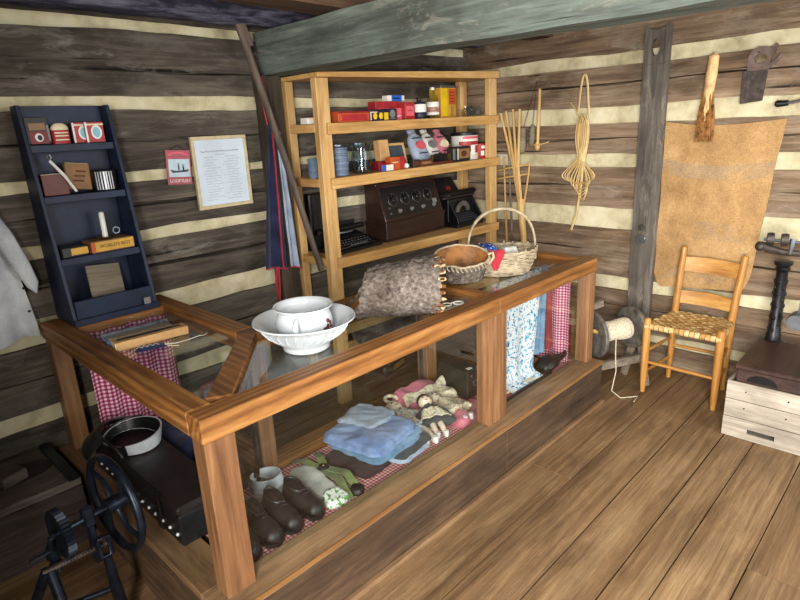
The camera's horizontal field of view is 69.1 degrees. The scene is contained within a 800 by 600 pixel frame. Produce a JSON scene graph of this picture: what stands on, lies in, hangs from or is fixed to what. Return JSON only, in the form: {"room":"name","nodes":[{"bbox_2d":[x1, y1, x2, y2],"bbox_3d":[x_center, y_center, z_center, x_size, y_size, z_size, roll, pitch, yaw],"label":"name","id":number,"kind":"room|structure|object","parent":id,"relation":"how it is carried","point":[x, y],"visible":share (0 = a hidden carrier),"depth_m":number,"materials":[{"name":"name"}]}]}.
{"room":"general store","nodes":[
{"label":"general store","id":0,"kind":"room"},
{"bbox_2d":[0,3,469,462],"bbox_3d":[-0.963,-0.555,3.207,0.193,2.593,4.548,13,23,42],"label":"wall","id":1,"kind":"structure","parent":0,"point":[163,82],"depth_m":2.87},
{"bbox_2d":[0,218,40,349],"bbox_3d":[-1.732,-0.073,2.280,0.080,0.633,0.526,13,23,42],"label":"shirt","id":2,"kind":"object","parent":1,"relation":"hanging from","point":[17,317],"visible":1,"depth_m":2.42,"materials":[{"name":"fabric"}]},
{"bbox_2d":[164,145,192,184],"bbox_3d":[-1.098,-0.668,2.886,0.018,0.193,0.136,13,23,42],"label":"sign","id":3,"kind":"object","parent":1,"relation":"hanging from","point":[178,163],"visible":1,"depth_m":2.89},
{"bbox_2d":[168,159,190,176],"bbox_3d":[-1.097,-0.656,2.890,0.018,0.092,0.115,13,23,42],"label":"picture","id":4,"kind":"object","parent":3,"relation":"attached to","point":[176,167],"depth_m":2.89},
{"bbox_2d":[188,134,252,210],"bbox_3d":[-0.934,-0.674,3.057,0.020,0.366,0.316,13,23,42],"label":"framed document","id":5,"kind":"object","parent":1,"relation":"attached to","point":[220,164],"visible":1,"depth_m":3.05,"materials":[{"name":"paper"}]},
{"bbox_2d":[0,0,481,48],"bbox_3d":[-0.937,-1.425,2.708,0.250,0.250,4.290,13,23,42],"label":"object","id":6,"kind":"structure","parent":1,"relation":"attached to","point":[216,12],"depth_m":2.61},
{"bbox_2d":[235,24,323,270],"bbox_3d":[-0.632,-0.795,3.059,0.351,1.349,0.048,-5,17,-8],"label":"wooden pole","id":7,"kind":"object","parent":6,"relation":"attached to","point":[242,31],"visible":0.8,"depth_m":3.02,"materials":[{"name":"brown wood"}]},
{"bbox_2d":[253,0,778,76],"bbox_3d":[0.872,-0.982,1.719,4.386,0.232,0.217,13,23,42],"label":"tie beam","id":8,"kind":"structure","parent":1,"relation":"attached to","point":[376,31],"depth_m":2.31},
{"bbox_2d":[218,0,552,40],"bbox_3d":[-0.555,-1.325,2.395,0.191,0.196,4.345,13,23,42],"label":"joist","id":9,"kind":"object","parent":8,"relation":"on","point":[313,7],"visible":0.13,"depth_m":2.54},
{"bbox_2d":[0,325,799,599],"bbox_3d":[0.499,1.145,1.753,4.457,0.044,4.940,13,23,42],"label":"floor","id":10,"kind":"structure","parent":0,"point":[646,498],"depth_m":2.42,"materials":[{"name":"wood"}]},
{"bbox_2d":[0,443,88,582],"bbox_3d":[-1.640,0.899,2.336,0.415,0.314,0.614,13,23,42],"label":"chest","id":11,"kind":"object","parent":10,"relation":"on","point":[50,483],"visible":0.77,"depth_m":2.30,"materials":[{"name":"wood"}]},
{"bbox_2d":[0,464,27,489],"bbox_3d":[-1.576,0.711,2.341,0.090,0.045,0.100,4,18,23],"label":"wood block","id":12,"kind":"object","parent":11,"relation":"on","point":[12,474],"visible":1,"depth_m":2.33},
{"bbox_2d":[29,454,146,599],"bbox_3d":[-0.975,0.838,1.802,0.538,0.671,0.351,8,20,33],"label":"machine","id":13,"kind":"object","parent":10,"relation":"on","point":[61,540],"visible":1,"depth_m":1.77,"materials":[{"name":"metal"}]},
{"bbox_2d":[252,76,308,372],"bbox_3d":[-0.686,-0.269,3.313,0.180,1.901,0.273,13,23,42],"label":"flag","id":14,"kind":"object","parent":10,"relation":"on","point":[290,277],"depth_m":3.22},
{"bbox_2d":[40,251,603,599],"bbox_3d":[-0.204,0.355,2.947,1.502,0.861,2.420,13,23,42],"label":"display case","id":15,"kind":"object","parent":10,"relation":"on","point":[348,552],"visible":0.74,"depth_m":2.23,"materials":[{"name":"brown wood"}]},
{"bbox_2d":[9,105,159,327],"bbox_3d":[-1.339,-0.373,2.507,0.245,0.894,0.362,13,23,42],"label":"bookcase","id":16,"kind":"object","parent":15,"relation":"on","point":[72,218],"visible":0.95,"depth_m":2.54,"materials":[{"name":"blue paint"}]},
{"bbox_2d":[22,117,51,144],"bbox_3d":[-1.491,-0.693,2.385,0.040,0.107,0.085,13,23,42],"label":"box","id":17,"kind":"object","parent":16,"relation":"on","point":[37,129],"visible":0.94,"depth_m":2.37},
{"bbox_2d":[38,173,69,196],"bbox_3d":[-1.448,-0.483,2.433,0.095,0.087,0.060,-16,21,-38],"label":"book","id":18,"kind":"object","parent":16,"relation":"on","point":[55,184],"visible":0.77,"depth_m":2.41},
{"bbox_2d":[50,123,70,143],"bbox_3d":[-1.429,-0.699,2.443,0.037,0.083,0.068,13,23,42],"label":"tin","id":19,"kind":"object","parent":16,"relation":"on","point":[59,131],"visible":0.98,"depth_m":2.43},
{"bbox_2d":[57,243,88,258],"bbox_3d":[-1.403,-0.211,2.483,0.092,0.042,0.105,12,22,40],"label":"box","id":20,"kind":"object","parent":16,"relation":"on","point":[77,249],"visible":0.81,"depth_m":2.45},
{"bbox_2d":[62,163,92,189],"bbox_3d":[-1.382,-0.529,2.491,0.043,0.123,0.112,10,21,37],"label":"book","id":21,"kind":"object","parent":16,"relation":"on","point":[78,174],"visible":0.96,"depth_m":2.49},
{"bbox_2d":[70,122,86,142],"bbox_3d":[-1.371,-0.722,2.506,0.075,0.084,0.019,-18,22,-41],"label":"box","id":22,"kind":"object","parent":16,"relation":"on","point":[78,133],"visible":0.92,"depth_m":2.49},
{"bbox_2d":[83,122,105,142],"bbox_3d":[-1.327,-0.729,2.525,0.075,0.084,0.019,-18,22,-41],"label":"box","id":23,"kind":"object","parent":16,"relation":"on","point":[94,131],"visible":0.99,"depth_m":2.52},
{"bbox_2d":[90,168,117,190],"bbox_3d":[-1.301,-0.530,2.557,0.101,0.091,0.100,13,23,42],"label":"striped canister","id":24,"kind":"object","parent":16,"relation":"on","point":[102,179],"visible":1,"depth_m":2.52,"materials":[{"name":"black metal"}]},
{"bbox_2d":[85,263,124,297],"bbox_3d":[-1.320,-0.068,2.616,0.061,0.197,0.167,9,21,36],"label":"board","id":25,"kind":"object","parent":16,"relation":"on","point":[103,279],"visible":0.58,"depth_m":2.61,"materials":[{"name":"brown wood"}]},
{"bbox_2d":[82,234,134,253],"bbox_3d":[-1.297,-0.251,2.587,0.105,0.050,0.187,12,22,40],"label":"box","id":26,"kind":"object","parent":16,"relation":"on","point":[120,241],"visible":0.98,"depth_m":2.55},
{"bbox_2d":[95,210,119,238],"bbox_3d":[-1.305,-0.335,2.566,0.095,0.123,0.083,-5,17,-8],"label":"candle holder","id":27,"kind":"object","parent":26,"relation":"on","point":[105,235],"visible":1,"depth_m":2.56,"materials":[{"name":"wax"}]},
{"bbox_2d":[98,212,107,236],"bbox_3d":[-1.311,-0.333,2.566,0.024,0.113,0.024,13,23,42],"label":"candle","id":28,"kind":"object","parent":27,"relation":"on","point":[101,214],"depth_m":2.56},
{"bbox_2d":[86,312,178,430],"bbox_3d":[-1.188,0.384,2.644,0.034,0.588,0.367,13,23,42],"label":"curtain","id":29,"kind":"object","parent":15,"relation":"hanging from","point":[112,402],"visible":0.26,"depth_m":2.62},
{"bbox_2d":[100,318,172,346],"bbox_3d":[-1.054,0.126,2.343,0.260,0.040,0.080,-17,21,-39],"label":"case","id":30,"kind":"object","parent":15,"relation":"on","point":[106,338],"visible":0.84,"depth_m":2.33,"materials":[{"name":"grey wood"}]},
{"bbox_2d":[111,323,188,351],"bbox_3d":[-0.978,0.144,2.281,0.278,0.035,0.060,-16,21,-38],"label":"box","id":31,"kind":"object","parent":15,"relation":"on","point":[144,338],"visible":0.86,"depth_m":2.26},
{"bbox_2d":[96,428,207,545],"bbox_3d":[-0.957,0.685,2.279,0.788,0.154,0.197,13,23,42],"label":"chest","id":32,"kind":"object","parent":15,"relation":"on","point":[165,481],"visible":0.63,"depth_m":2.10,"materials":[{"name":"black leather"}]},
{"bbox_2d":[81,414,161,460],"bbox_3d":[-1.144,0.545,2.367,0.358,0.081,0.297,13,23,42],"label":"hat","id":33,"kind":"object","parent":32,"relation":"on","point":[136,441],"visible":1,"depth_m":2.37,"materials":[{"name":"fabric"}]},
{"bbox_2d":[134,333,206,352],"bbox_3d":[-0.867,0.163,2.229,0.280,0.017,0.070,-14,20,-33],"label":"pouch","id":34,"kind":"object","parent":15,"relation":"on","point":[155,345],"visible":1,"depth_m":2.20,"materials":[{"name":"blue fabric"}]},
{"bbox_2d":[152,419,195,461],"bbox_3d":[-0.976,0.624,2.603,0.396,0.142,0.218,13,23,42],"label":"coat","id":35,"kind":"object","parent":15,"relation":"on","point":[174,436],"visible":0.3,"depth_m":2.50,"materials":[{"name":"blue fabric"}]},
{"bbox_2d":[252,303,354,354],"bbox_3d":[-0.345,0.117,2.121,0.372,0.116,0.372,13,23,42],"label":"basin","id":36,"kind":"object","parent":15,"relation":"on","point":[319,341],"visible":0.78,"depth_m":2.05,"materials":[{"name":"ceramic"}]},
{"bbox_2d":[272,296,332,333],"bbox_3d":[-0.349,0.083,2.108,0.216,0.138,0.224,13,23,42],"label":"pot","id":37,"kind":"object","parent":36,"relation":"in","point":[305,314],"visible":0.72,"depth_m":2.05,"materials":[{"name":"ceramic"}]},
{"bbox_2d":[206,357,538,562],"bbox_3d":[0.087,0.598,2.753,0.405,0.004,2.120,13,23,42],"label":"cloth","id":38,"kind":"object","parent":15,"relation":"on","point":[369,483],"visible":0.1,"depth_m":2.40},
{"bbox_2d":[248,527,262,561],"bbox_3d":[-0.544,0.799,1.982,0.085,0.110,0.189,-18,22,-41],"label":"leather shoe","id":39,"kind":"object","parent":38,"relation":"on","point":[257,551],"visible":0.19,"depth_m":1.94,"materials":[{"name":"brown leather"}]},
{"bbox_2d":[245,498,284,548],"bbox_3d":[-0.484,0.778,2.044,0.189,0.110,0.085,12,22,41],"label":"leather shoe","id":40,"kind":"object","parent":38,"relation":"on","point":[267,531],"visible":0.91,"depth_m":2.02,"materials":[{"name":"brown leather"}]},
{"bbox_2d":[249,466,283,494],"bbox_3d":[-0.536,0.722,2.327,0.122,0.066,0.142,13,23,42],"label":"stiff collar","id":41,"kind":"object","parent":38,"relation":"on","point":[256,488],"visible":0.88,"depth_m":2.31,"materials":[{"name":"fabric"}]},
{"bbox_2d":[262,486,304,534],"bbox_3d":[-0.428,0.756,2.107,0.189,0.110,0.085,12,22,40],"label":"leather shoe","id":42,"kind":"object","parent":38,"relation":"on","point":[274,503],"visible":0.94,"depth_m":2.08,"materials":[{"name":"brown leather"}]},
{"bbox_2d":[282,476,325,521],"bbox_3d":[-0.362,0.734,2.170,0.189,0.110,0.085,10,21,37],"label":"leather shoe","id":43,"kind":"object","parent":38,"relation":"on","point":[294,492],"visible":0.95,"depth_m":2.15,"materials":[{"name":"brown leather"}]},
{"bbox_2d":[289,464,349,508],"bbox_3d":[-0.326,0.730,2.317,0.116,0.032,0.346,-15,21,-36],"label":"towel","id":44,"kind":"object","parent":38,"relation":"on","point":[325,490],"visible":0.94,"depth_m":2.28,"materials":[{"name":"white fabric"}]},
{"bbox_2d":[291,452,364,498],"bbox_3d":[-0.284,0.706,2.383,0.134,0.036,0.393,-18,22,-40],"label":"suspenders","id":45,"kind":"object","parent":38,"relation":"on","point":[356,489],"visible":0.98,"depth_m":2.35,"materials":[{"name":"fabric"}]},
{"bbox_2d":[325,449,390,478],"bbox_3d":[-0.149,0.658,2.531,0.284,0.030,0.311,9,21,36],"label":"trousers","id":46,"kind":"object","parent":38,"relation":"on","point":[336,458],"visible":0.31,"depth_m":2.42,"materials":[{"name":"brown fabric"}]},
{"bbox_2d":[388,443,429,463],"bbox_3d":[-0.026,0.624,2.539,0.274,0.024,0.230,9,21,36],"label":"sheet","id":47,"kind":"object","parent":46,"relation":"on","point":[426,445],"visible":0.12,"depth_m":2.43,"materials":[{"name":"blue fabric"}]},
{"bbox_2d":[394,432,431,459],"bbox_3d":[-0.054,0.592,2.552,0.338,0.039,0.244,9,21,36],"label":"vest","id":48,"kind":"object","parent":47,"relation":"on","point":[425,437],"visible":0.16,"depth_m":2.45,"materials":[{"name":"grey fabric"}]},
{"bbox_2d":[329,425,421,464],"bbox_3d":[-0.110,0.577,2.490,0.344,0.053,0.332,9,20,35],"label":"shirt","id":49,"kind":"object","parent":48,"relation":"on","point":[410,439],"visible":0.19,"depth_m":2.37,"materials":[{"name":"blue fabric"}]},
{"bbox_2d":[323,416,414,457],"bbox_3d":[-0.129,0.545,2.460,0.320,0.045,0.310,8,20,32],"label":"shirt","id":50,"kind":"object","parent":49,"relation":"on","point":[378,441],"visible":0.84,"depth_m":2.38,"materials":[{"name":"blue fabric"}]},
{"bbox_2d":[337,403,394,428],"bbox_3d":[-0.146,0.504,2.542,0.222,0.016,0.218,5,18,26],"label":"shirt","id":51,"kind":"object","parent":50,"relation":"on","point":[369,416],"visible":1,"depth_m":2.53,"materials":[{"name":"blue fabric"}]},
{"bbox_2d":[385,401,438,443],"bbox_3d":[0.037,0.569,2.691,0.385,0.088,0.242,13,23,42],"label":"doll","id":52,"kind":"object","parent":38,"relation":"on","point":[399,410],"visible":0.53,"depth_m":2.71,"materials":[{"name":"fabric"}]},
{"bbox_2d":[392,379,433,408],"bbox_3d":[0.075,0.475,2.952,0.094,0.118,0.322,11,22,40],"label":"blouse","id":53,"kind":"object","parent":38,"relation":"on","point":[415,386],"visible":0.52,"depth_m":2.91,"materials":[{"name":"pink fabric"}]},
{"bbox_2d":[402,375,445,407],"bbox_3d":[0.130,0.464,2.932,0.053,0.064,0.311,13,23,42],"label":"scarf","id":54,"kind":"object","parent":53,"relation":"on","point":[411,397],"visible":0.87,"depth_m":2.91,"materials":[{"name":"fabric"}]},
{"bbox_2d":[415,394,456,438],"bbox_3d":[0.138,0.537,2.692,0.251,0.114,0.196,13,23,42],"label":"doll","id":55,"kind":"object","parent":38,"relation":"on","point":[432,416],"visible":0.95,"depth_m":2.67,"materials":[{"name":"grey fabric"}]},
{"bbox_2d":[436,385,457,397],"bbox_3d":[0.225,0.480,2.976,0.151,0.080,0.094,4,18,22],"label":"scarf","id":56,"kind":"object","parent":38,"relation":"on","point":[444,391],"visible":0.34,"depth_m":2.94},
{"bbox_2d":[427,392,473,418],"bbox_3d":[0.237,0.518,2.830,0.240,0.081,0.233,-1,17,6],"label":"doll","id":57,"kind":"object","parent":38,"relation":"on","point":[452,404],"visible":0.65,"depth_m":2.82,"materials":[{"name":"white fabric"}]},
{"bbox_2d":[439,356,476,399],"bbox_3d":[0.318,0.403,3.061,0.105,0.170,0.226,-16,21,-37],"label":"camera","id":58,"kind":"object","parent":38,"relation":"on","point":[460,375],"visible":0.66,"depth_m":3.00,"materials":[{"name":"brown wood"}]},
{"bbox_2d":[450,409,470,428],"bbox_3d":[0.289,0.558,2.748,0.089,0.055,0.105,5,18,26],"label":"scrap","id":59,"kind":"object","parent":38,"relation":"on","point":[461,422],"visible":0.91,"depth_m":2.72,"materials":[{"name":"fabric"}]},
{"bbox_2d":[469,362,566,424],"bbox_3d":[0.620,0.471,3.063,0.090,0.004,0.920,13,23,42],"label":"liner","id":60,"kind":"object","parent":38,"relation":"on","point":[561,364],"visible":0.27,"depth_m":3.01,"materials":[{"name":"fabric"}]},
{"bbox_2d":[534,350,566,373],"bbox_3d":[0.872,0.342,3.297,0.246,0.087,0.118,-16,21,-37],"label":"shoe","id":61,"kind":"object","parent":60,"relation":"on","point":[547,363],"visible":1,"depth_m":3.23,"materials":[{"name":"leather"}]},
{"bbox_2d":[348,254,446,318],"bbox_3d":[-0.036,-0.061,2.436,0.451,0.245,0.292,-3,17,1],"label":"pouch","id":62,"kind":"object","parent":15,"relation":"on","point":[412,286],"visible":0.95,"depth_m":2.32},
{"bbox_2d":[433,243,494,283],"bbox_3d":[0.299,-0.176,2.810,0.237,0.162,0.274,13,23,42],"label":"basket","id":63,"kind":"object","parent":15,"relation":"on","point":[464,263],"visible":0.8,"depth_m":2.83,"materials":[{"name":"wicker"}]},
{"bbox_2d":[467,207,537,276],"bbox_3d":[0.527,-0.310,3.015,0.326,0.341,0.337,13,23,42],"label":"wicker basket","id":64,"kind":"object","parent":15,"relation":"on","point":[528,255],"visible":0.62,"depth_m":2.96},
{"bbox_2d":[487,249,504,270],"bbox_3d":[0.480,-0.200,2.918,0.098,0.114,0.040,1,17,11],"label":"cloth","id":65,"kind":"object","parent":64,"relation":"hanging from","point":[499,254],"visible":0.77,"depth_m":2.90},
{"bbox_2d":[483,263,554,290],"bbox_3d":[0.600,-0.109,3.031,0.014,0.013,0.792,13,23,42],"label":"rod","id":66,"kind":"object","parent":15,"relation":"attached to","point":[552,264],"visible":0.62,"depth_m":2.88,"materials":[{"name":"brown wood"}]},
{"bbox_2d":[489,268,542,393],"bbox_3d":[0.665,0.162,3.082,0.141,0.577,0.455,13,23,42],"label":"floral fabric","id":67,"kind":"object","parent":66,"relation":"hanging from","point":[521,319],"visible":0.73,"depth_m":3.11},
{"bbox_2d":[534,265,547,354],"bbox_3d":[0.787,0.057,3.257,0.054,0.488,0.167,4,18,22],"label":"fabric","id":68,"kind":"object","parent":66,"relation":"hanging from","point":[540,330],"visible":0.75,"depth_m":3.25,"materials":[{"name":"fabric"}]},
{"bbox_2d":[544,263,551,350],"bbox_3d":[0.833,0.044,3.309,0.061,0.498,0.091,13,23,42],"label":"fabric","id":69,"kind":"object","parent":66,"relation":"hanging from","point":[548,330],"visible":0.71,"depth_m":3.33,"materials":[{"name":"fabric"}]},
{"bbox_2d":[511,269,570,362],"bbox_3d":[0.819,0.082,3.421,0.386,0.530,0.019,13,23,42],"label":"curtain","id":70,"kind":"object","parent":15,"relation":"hanging from","point":[561,295],"visible":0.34,"depth_m":3.33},
{"bbox_2d":[368,356,404,376],"bbox_3d":[-0.113,0.411,4.023,0.201,0.130,0.250,7,19,29],"label":"carton","id":71,"kind":"object","parent":10,"relation":"on","point":[388,369],"visible":0.4,"depth_m":3.93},
{"bbox_2d":[280,71,498,403],"bbox_3d":[0.063,-0.511,3.911,0.330,1.944,1.631,13,23,42],"label":"storage rack","id":72,"kind":"object","parent":10,"relation":"on","point":[323,129],"visible":0.66,"depth_m":3.46,"materials":[{"name":"brown wood"}]},
{"bbox_2d":[307,158,318,178],"bbox_3d":[-0.482,-0.732,3.233,0.064,0.108,0.064,13,23,42],"label":"tins","id":73,"kind":"object","parent":72,"relation":"on","point":[312,162],"visible":0.85,"depth_m":3.21},
{"bbox_2d":[304,191,338,251],"bbox_3d":[-0.468,-0.482,3.542,0.058,0.345,0.220,13,23,42],"label":"case","id":74,"kind":"object","parent":72,"relation":"on","point":[312,201],"visible":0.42,"depth_m":3.46,"materials":[{"name":"black metal"}]},
{"bbox_2d":[317,218,382,254],"bbox_3d":[-0.304,-0.394,3.548,0.185,0.160,0.380,11,22,40],"label":"typewriter","id":75,"kind":"object","parent":72,"relation":"on","point":[351,240],"visible":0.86,"depth_m":3.56,"materials":[{"name":"black metal"}]},
{"bbox_2d":[319,240,382,254],"bbox_3d":[-0.299,-0.328,3.566,0.180,0.022,0.380,11,22,40],"label":"keyboard","id":76,"kind":"object","parent":75,"relation":"on","point":[348,248],"depth_m":3.50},
{"bbox_2d":[330,111,369,122],"bbox_3d":[-0.296,-1.040,3.299,0.111,0.058,0.235,13,23,42],"label":"tin box","id":77,"kind":"object","parent":72,"relation":"on","point":[338,116],"visible":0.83,"depth_m":3.24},
{"bbox_2d":[360,109,388,120],"bbox_3d":[-0.152,-1.088,3.426,0.092,0.062,0.150,13,23,42],"label":"carton","id":78,"kind":"object","parent":72,"relation":"on","point":[374,115],"visible":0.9,"depth_m":3.39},
{"bbox_2d":[370,161,385,170],"bbox_3d":[-0.114,-0.835,3.604,0.081,0.054,0.120,13,23,42],"label":"carton","id":79,"kind":"object","parent":72,"relation":"on","point":[375,165],"visible":0.42,"depth_m":3.56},
{"bbox_2d":[373,139,389,160],"bbox_3d":[-0.114,-0.926,3.601,0.064,0.130,0.082,13,23,42],"label":"wooden box","id":80,"kind":"object","parent":79,"relation":"on","point":[381,148],"visible":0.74,"depth_m":3.58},
{"bbox_2d":[368,101,398,109],"bbox_3d":[-0.100,-1.167,3.591,0.071,0.112,0.200,13,23,42],"label":"carton","id":81,"kind":"object","parent":72,"relation":"on","point":[375,105],"visible":0.47,"depth_m":3.53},
{"bbox_2d":[385,156,404,169],"bbox_3d":[-0.029,-0.842,3.574,0.051,0.075,0.120,13,23,42],"label":"carton","id":82,"kind":"object","parent":72,"relation":"on","point":[398,162],"visible":0.92,"depth_m":3.55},
{"bbox_2d":[388,142,407,162],"bbox_3d":[-0.021,-0.938,3.754,0.156,0.148,0.050,-18,22,-41],"label":"framed piece","id":83,"kind":"object","parent":72,"relation":"on","point":[395,149],"visible":0.38,"depth_m":3.76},
{"bbox_2d":[362,175,445,242],"bbox_3d":[0.039,-0.631,3.948,0.206,0.366,0.620,12,22,41],"label":"radio","id":84,"kind":"object","parent":72,"relation":"on","point":[403,208],"visible":1,"depth_m":3.82,"materials":[{"name":"brown wood"}]},
{"bbox_2d":[398,102,414,119],"bbox_3d":[0.041,-1.180,3.627,0.061,0.102,0.088,13,23,42],"label":"carton","id":85,"kind":"object","parent":72,"relation":"on","point":[407,108],"visible":0.83,"depth_m":3.60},
{"bbox_2d":[326,115,498,134],"bbox_3d":[0.159,-1.106,3.639,0.020,0.068,1.586,13,23,42],"label":"shelf","id":86,"kind":"object","parent":72,"relation":"attached to","point":[491,121],"depth_m":3.51,"materials":[{"name":"brown wood"}]},
{"bbox_2d":[331,157,498,188],"bbox_3d":[0.173,-0.827,3.722,0.020,0.066,1.586,13,23,42],"label":"shelf","id":87,"kind":"object","parent":72,"relation":"attached to","point":[491,163],"depth_m":3.60,"materials":[{"name":"brown wood"}]},
{"bbox_2d":[406,129,429,159],"bbox_3d":[0.114,-1.014,3.840,0.138,0.220,0.149,9,21,36],"label":"cloth bag","id":88,"kind":"object","parent":72,"relation":"on","point":[417,147],"visible":0.93,"depth_m":3.80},
{"bbox_2d":[337,222,498,268],"bbox_3d":[0.196,-0.384,3.854,0.020,0.081,1.586,13,23,42],"label":"shelf","id":89,"kind":"object","parent":72,"relation":"attached to","point":[490,227],"depth_m":3.72,"materials":[{"name":"brown wood"}]},
{"bbox_2d":[414,98,426,118],"bbox_3d":[0.123,-1.222,3.706,0.092,0.128,0.092,13,23,42],"label":"bottle","id":90,"kind":"object","parent":72,"relation":"on","point":[420,107],"visible":0.8,"depth_m":3.67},
{"bbox_2d":[343,277,498,334],"bbox_3d":[0.215,0.004,3.969,0.020,0.087,1.586,13,23,42],"label":"shelf","id":91,"kind":"object","parent":72,"relation":"attached to","point":[357,324],"depth_m":3.60,"materials":[{"name":"brown wood"}]},
{"bbox_2d":[419,130,439,154],"bbox_3d":[0.200,-1.049,3.951,0.133,0.214,0.125,10,21,36],"label":"cloth bag","id":92,"kind":"object","parent":72,"relation":"on","point":[431,145],"visible":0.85,"depth_m":3.92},
{"bbox_2d":[426,87,438,114],"bbox_3d":[0.211,-1.275,3.758,0.082,0.190,0.082,13,23,42],"label":"bottle","id":93,"kind":"object","parent":72,"relation":"on","point":[432,107],"visible":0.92,"depth_m":3.73,"materials":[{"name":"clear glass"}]},
{"bbox_2d":[432,129,448,152],"bbox_3d":[0.288,-1.078,4.039,0.130,0.210,0.124,13,23,43],"label":"cloth bag","id":94,"kind":"object","parent":72,"relation":"on","point":[442,143],"visible":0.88,"depth_m":4.01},
{"bbox_2d":[430,152,452,164],"bbox_3d":[0.265,-0.946,3.867,0.050,0.074,0.215,13,23,42],"label":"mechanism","id":95,"kind":"object","parent":72,"relation":"on","point":[440,158],"visible":0.94,"depth_m":3.86,"materials":[{"name":"black metal"}]},
{"bbox_2d":[428,85,455,117],"bbox_3d":[0.299,-1.348,3.955,0.122,0.206,0.180,11,21,38],"label":"tin","id":96,"kind":"object","parent":72,"relation":"on","point":[446,94],"visible":0.98,"depth_m":3.90,"materials":[{"name":"yellow metal"}]},
{"bbox_2d":[434,176,482,227],"bbox_3d":[0.414,-0.728,4.289,0.252,0.340,0.440,12,22,41],"label":"typewriter","id":97,"kind":"object","parent":72,"relation":"on","point":[461,209],"visible":0.99,"depth_m":4.26,"materials":[{"name":"metal"}]},
{"bbox_2d":[455,201,469,212],"bbox_3d":[0.459,-0.692,4.272,0.012,0.076,0.170,12,22,41],"label":"basket","id":98,"kind":"object","parent":97,"relation":"on","point":[460,206],"depth_m":4.28,"materials":[{"name":"grey metal"}]},
{"bbox_2d":[447,146,469,161],"bbox_3d":[0.408,-1.012,4.021,0.180,0.098,0.077,-18,22,-40],"label":"tin","id":99,"kind":"object","parent":72,"relation":"on","point":[457,153],"visible":0.96,"depth_m":3.98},
{"bbox_2d":[450,132,477,158],"bbox_3d":[0.464,-1.111,4.182,0.198,0.187,0.198,13,23,42],"label":"can","id":100,"kind":"object","parent":72,"relation":"on","point":[470,139],"visible":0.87,"depth_m":4.10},
{"bbox_2d":[503,157,507,241],"bbox_3d":[0.818,-0.395,4.434,0.019,1.351,0.092,-14,20,-34],"label":"wooden rod","id":101,"kind":"object","parent":10,"relation":"on","point":[505,200],"visible":0.4,"depth_m":4.35,"materials":[{"name":"brown wood"}]},
{"bbox_2d":[508,152,512,241],"bbox_3d":[0.851,-0.411,4.395,0.019,1.401,0.107,-15,20,-36],"label":"wooden rod","id":102,"kind":"object","parent":10,"relation":"on","point":[509,173],"visible":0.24,"depth_m":4.31,"materials":[{"name":"brown wood"}]},
{"bbox_2d":[497,109,530,246],"bbox_3d":[0.832,-0.530,4.306,0.060,1.684,0.312,-17,22,-40],"label":"fork","id":103,"kind":"object","parent":10,"relation":"on","point":[514,155],"visible":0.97,"depth_m":4.15,"materials":[{"name":"brown wood"}]},
{"bbox_2d":[592,299,649,401],"bbox_3d":[1.312,0.282,3.489,0.476,0.554,0.393,-7,17,-15],"label":"reel","id":104,"kind":"object","parent":10,"relation":"on","point":[627,327],"visible":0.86,"depth_m":3.48,"materials":[{"name":"grey wood"}]},
{"bbox_2d":[624,23,672,363],"bbox_3d":[1.537,-0.579,3.633,0.145,2.091,0.045,13,23,42],"label":"wooden post","id":105,"kind":"object","parent":10,"relation":"on","point":[656,68],"visible":1,"depth_m":3.55,"materials":[{"name":"grey wood"}]},
{"bbox_2d":[640,246,748,410],"bbox_3d":[1.704,0.141,3.382,0.434,0.839,0.388,13,23,42],"label":"chair","id":106,"kind":"object","parent":10,"relation":"on","point":[721,329],"visible":1,"depth_m":3.39,"materials":[{"name":"brown wood"}]},
{"bbox_2d":[721,370,799,455],"bbox_3d":[2.003,0.535,2.946,0.528,0.300,0.463,13,23,42],"label":"wooden crate","id":107,"kind":"object","parent":10,"relation":"on","point":[768,417],"visible":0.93,"depth_m":2.85,"materials":[{"name":"white wood"}]},
{"bbox_2d":[735,232,799,394],"bbox_3d":[1.994,0.054,2.830,0.603,0.686,0.525,13,23,42],"label":"scale","id":108,"kind":"object","parent":107,"relation":"on","point":[771,362],"visible":1,"depth_m":2.96,"materials":[{"name":"black metal"}]},
{"bbox_2d":[463,0,799,380],"bbox_3d":[2.187,-0.696,3.138,4.504,2.595,0.198,13,23,42],"label":"wall","id":109,"kind":"structure","parent":0,"point":[611,58],"depth_m":3.72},
{"bbox_2d":[520,81,536,153],"bbox_3d":[0.886,-1.269,4.054,0.127,0.489,0.063,13,23,42],"label":"carved shuttles","id":110,"kind":"object","parent":109,"relation":"hanging from","point":[531,137],"visible":0.98,"depth_m":4.07,"materials":[{"name":"grey wood"}]},
{"bbox_2d":[534,88,548,149],"bbox_3d":[0.977,-1.235,3.976,0.115,0.408,0.044,13,23,42],"label":"spindle","id":111,"kind":"object","parent":109,"relation":"hanging from","point":[537,144],"visible":1,"depth_m":4.00,"materials":[{"name":"brown wood"}]},
{"bbox_2d":[562,73,594,229],"bbox_3d":[1.190,-0.958,3.843,0.238,1.015,0.063,11,21,39],"label":"coil","id":112,"kind":"object","parent":109,"relation":"hanging from","point":[582,133],"visible":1,"depth_m":3.82,"materials":[{"name":"fabric"}]},
{"bbox_2d":[694,52,718,142],"bbox_3d":[1.724,-1.126,3.247,0.099,0.477,0.068,13,23,42],"label":"broom","id":113,"kind":"object","parent":109,"relation":"hanging from","point":[706,112],"visible":1,"depth_m":3.24,"materials":[{"name":"brown wood"}]},
{"bbox_2d":[654,119,786,290],"bbox_3d":[1.824,-0.528,3.387,0.618,1.006,0.027,13,23,42],"label":"animal hide","id":114,"kind":"object","parent":109,"relation":"hanging from","point":[715,194],"visible":0.85,"depth_m":3.37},
{"bbox_2d":[739,42,781,103],"bbox_3d":[1.926,-1.204,3.092,0.173,0.293,0.060,13,23,42],"label":"saw","id":115,"kind":"object","parent":109,"relation":"hanging from","point":[754,78],"visible":1,"depth_m":3.09,"materials":[{"name":"metal"}]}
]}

